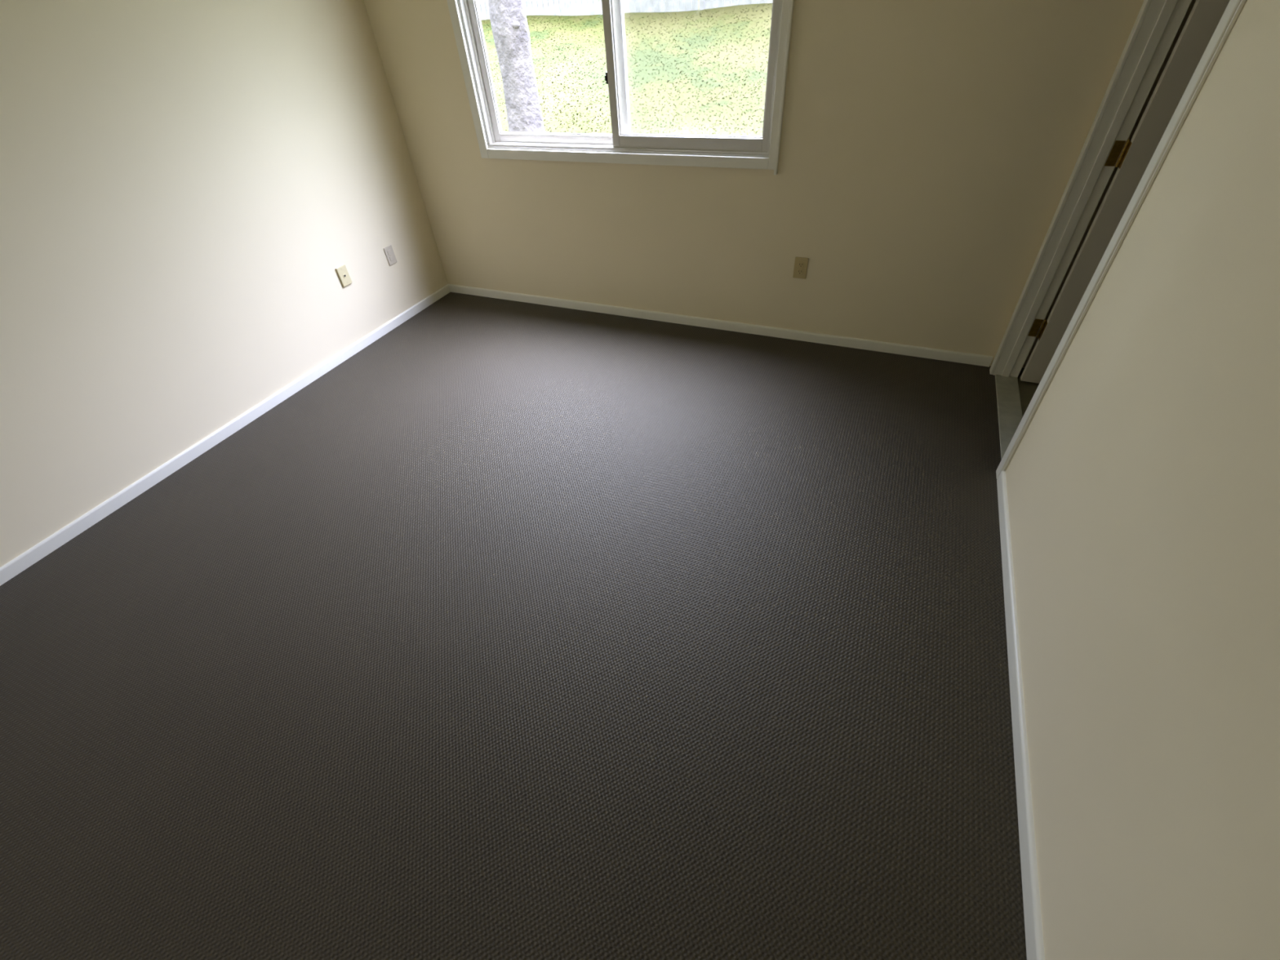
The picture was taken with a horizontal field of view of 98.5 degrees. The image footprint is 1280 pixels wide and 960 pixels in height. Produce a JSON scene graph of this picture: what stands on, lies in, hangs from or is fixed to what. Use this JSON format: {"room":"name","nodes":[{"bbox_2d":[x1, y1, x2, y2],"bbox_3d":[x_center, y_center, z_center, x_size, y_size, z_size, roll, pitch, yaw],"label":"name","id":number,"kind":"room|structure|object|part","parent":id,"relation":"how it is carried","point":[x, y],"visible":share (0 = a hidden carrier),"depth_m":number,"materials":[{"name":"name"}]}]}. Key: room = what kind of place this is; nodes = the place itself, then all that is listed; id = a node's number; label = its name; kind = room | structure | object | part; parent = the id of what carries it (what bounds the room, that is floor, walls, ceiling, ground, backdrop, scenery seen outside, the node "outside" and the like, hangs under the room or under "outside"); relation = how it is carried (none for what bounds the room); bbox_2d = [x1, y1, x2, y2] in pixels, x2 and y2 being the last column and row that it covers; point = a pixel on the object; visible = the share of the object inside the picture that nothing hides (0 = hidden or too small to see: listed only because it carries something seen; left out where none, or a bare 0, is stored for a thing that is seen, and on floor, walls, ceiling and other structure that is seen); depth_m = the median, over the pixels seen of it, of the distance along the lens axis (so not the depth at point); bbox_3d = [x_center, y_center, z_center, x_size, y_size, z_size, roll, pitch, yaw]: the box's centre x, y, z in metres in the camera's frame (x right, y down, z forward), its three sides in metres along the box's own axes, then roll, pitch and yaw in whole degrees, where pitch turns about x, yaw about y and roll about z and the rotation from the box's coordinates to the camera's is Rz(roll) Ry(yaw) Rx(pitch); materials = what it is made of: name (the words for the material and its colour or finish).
{"room":"empty bedroom","nodes":[
{"label":"empty bedroom","id":0,"kind":"room"},
{"bbox_2d":[0,0,448,567],"bbox_3d":[-2.378,-1.010,2.056,0.120,2.540,4.432,14,45,19],"label":"wall","id":1,"kind":"structure","parent":0,"point":[185,185],"depth_m":2.51,"materials":[{"name":"beige paint"}]},
{"bbox_2d":[0,284,450,586],"bbox_3d":[-2.257,-0.140,2.788,0.012,0.058,4.162,14,45,19],"label":"baseboard","id":2,"kind":"structure","parent":1,"relation":"attached to","point":[35,553],"depth_m":2.77,"materials":[{"name":"white paint"}]},
{"bbox_2d":[335,264,351,287],"bbox_3d":[-1.792,-1.238,3.342,0.013,0.114,0.070,14,45,19],"label":"phone jack","id":3,"kind":"object","parent":1,"relation":"attached to","point":[342,272],"visible":1,"depth_m":3.33,"materials":[{"name":"beige plastic"}]},
{"bbox_2d":[383,244,396,266],"bbox_3d":[-1.638,-1.475,3.621,0.007,0.114,0.070,14,45,19],"label":"electrical outlet","id":4,"kind":"object","parent":1,"relation":"attached to","point":[388,251],"visible":1,"depth_m":3.62,"materials":[{"name":"paint"}]},
{"bbox_2d":[0,292,1026,959],"bbox_3d":[-0.618,0.317,2.258,3.773,0.100,4.362,14,45,19],"label":"floor","id":5,"kind":"structure","parent":0,"point":[513,630],"depth_m":1.82,"materials":[{"name":"carpet"}]},
{"bbox_2d":[364,0,1195,368],"bbox_3d":[0.955,-1.758,2.597,5.312,2.540,0.150,14,45,19],"label":"wall","id":6,"kind":"structure","parent":0,"point":[930,150],"depth_m":2.85,"materials":[{"name":"beige paint"}]},
{"bbox_2d":[446,0,794,174],"bbox_3d":[-0.141,-2.260,2.749,1.815,1.222,0.181,14,45,19],"label":"window","id":7,"kind":"structure","parent":6,"relation":"in","point":[623,146],"depth_m":2.95,"materials":[{"name":"white paint"}]},
{"bbox_3d":[-0.979,-2.418,2.980,0.054,1.200,0.018,14,45,19],"label":"casing","id":8,"kind":"part","parent":7,"relation":"part of","materials":[{"name":"white paint"}]},
{"bbox_3d":[-0.497,-2.365,2.876,0.903,1.067,0.033,14,45,19],"label":"fixed sash","id":9,"kind":"part","parent":7,"relation":"part of","materials":[{"name":"white plastic"}]},
{"bbox_3d":[-0.134,-1.795,3.076,1.713,0.051,0.018,14,45,19],"label":"casing","id":10,"kind":"part","parent":7,"relation":"part of","materials":[{"name":"white paint"}]},
{"bbox_3d":[0.229,-2.150,2.581,0.877,1.081,0.036,14,45,19],"label":"sliding sash","id":11,"kind":"part","parent":7,"relation":"part of","materials":[{"name":"white plastic"}]},
{"bbox_3d":[0.640,-2.013,2.408,0.048,1.222,0.026,14,45,19],"label":"casing","id":12,"kind":"part","parent":7,"relation":"part of","materials":[{"name":"white paint"}]},
{"bbox_2d":[448,284,992,366],"bbox_3d":[0.230,-1.046,3.577,3.634,0.058,0.012,14,45,19],"label":"baseboard","id":13,"kind":"structure","parent":6,"relation":"attached to","point":[850,342],"depth_m":3.43,"materials":[{"name":"white paint"}]},
{"bbox_2d":[792,257,808,279],"bbox_3d":[0.893,-1.177,3.066,0.072,0.116,0.009,14,45,19],"label":"electrical outlet","id":14,"kind":"object","parent":6,"relation":"attached to","point":[801,264],"visible":1,"depth_m":3.06,"materials":[{"name":"beige plastic"}]},
{"bbox_2d":[796,269,803,274],"bbox_3d":[0.893,-1.162,3.077,0.033,0.028,0.004,14,45,19],"label":"receptacle","id":15,"kind":"object","parent":14,"relation":"attached to","point":[798,271],"depth_m":3.08,"materials":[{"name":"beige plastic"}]},
{"bbox_2d":[797,262,804,267],"bbox_3d":[0.891,-1.191,3.051,0.033,0.028,0.004,14,45,19],"label":"receptacle","id":16,"kind":"object","parent":14,"relation":"attached to","point":[800,264],"depth_m":3.05,"materials":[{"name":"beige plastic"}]},
{"bbox_2d":[1017,367,1039,416],"bbox_3d":[2.282,0.337,1.989,1.541,0.096,2.350,14,45,19],"label":"floor","id":17,"kind":"structure","parent":0,"point":[1027,389],"depth_m":2.82,"materials":[{"name":"plastic"}]},
{"bbox_2d":[1005,0,1279,959],"bbox_3d":[1.085,-0.155,0.811,0.112,2.540,4.162,14,45,19],"label":"wall","id":18,"kind":"structure","parent":0,"point":[1143,484],"depth_m":1.12,"materials":[{"name":"beige paint"}]},
{"bbox_2d":[996,471,1044,959],"bbox_3d":[0.901,0.987,1.267,0.013,0.058,3.179,14,45,19],"label":"baseboard","id":19,"kind":"structure","parent":18,"relation":"attached to","point":[1029,874],"depth_m":1.50,"materials":[{"name":"white paint"}]},
{"bbox_2d":[989,0,1246,479],"bbox_3d":[2.069,-0.959,1.817,0.933,2.090,0.945,14,45,19],"label":"door","id":20,"kind":"structure","parent":18,"relation":"in","point":[1209,24],"depth_m":2.17,"materials":[{"name":"white paint"}]},
{"bbox_3d":[1.823,-1.348,2.263,0.015,2.080,0.051,14,45,19],"label":"casing","id":21,"kind":"part","parent":20,"relation":"part of","materials":[{"name":"white paint"}]},
{"label":"outside","id":22,"kind":"structure","parent":0,"visible":0},
{"bbox_2d":[480,0,772,136],"bbox_3d":[-1.052,-7.601,10.224,26.000,2.034,15.838,14,45,19],"label":"ground","id":23,"kind":"structure","parent":22,"point":[680,108],"depth_m":9.84,"materials":[{"name":"plant"}]},
{"bbox_2d":[488,0,545,132],"bbox_3d":[-1.747,-7.449,6.120,2.683,6.661,2.101,14,45,19],"label":"tree","id":24,"kind":"object","parent":23,"relation":"on","point":[508,18],"visible":0.86,"depth_m":7.58,"materials":[{"name":"grey plant"}]},
{"bbox_2d":[476,0,773,20],"bbox_3d":[0.213,-11.233,11.907,21.700,1.990,0.100,14,45,19],"label":"fence","id":25,"kind":"object","parent":23,"relation":"on","point":[532,7],"visible":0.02,"depth_m":12.78,"materials":[{"name":"white wood"}]},
{"bbox_3d":[-4.218,-12.304,13.475,2.238,1.825,0.025,14,45,19],"label":"board panel","id":26,"kind":"part","parent":25,"relation":"part of","materials":[{"name":"white wood"}]},
{"bbox_3d":[-2.014,-11.760,12.697,2.238,1.847,0.024,14,45,19],"label":"board panel","id":27,"kind":"part","parent":25,"relation":"part of","materials":[{"name":"white wood"}]},
{"bbox_3d":[-0.890,-11.519,12.284,0.100,1.943,0.100,14,45,19],"label":"post","id":28,"kind":"part","parent":25,"relation":"part of","materials":[{"name":"white wood"}]},
{"bbox_3d":[0.191,-11.210,11.924,2.238,1.882,0.025,14,45,19],"label":"board panel","id":29,"kind":"part","parent":25,"relation":"part of","materials":[{"name":"white wood"}]},
{"bbox_3d":[1.315,-10.974,11.506,0.100,1.963,0.100,14,45,19],"label":"post","id":30,"kind":"part","parent":25,"relation":"part of","materials":[{"name":"white wood"}]},
{"bbox_3d":[2.394,-10.678,11.135,2.238,1.867,0.025,14,45,19],"label":"board panel","id":31,"kind":"part","parent":25,"relation":"part of","materials":[{"name":"white wood"}]}
]}

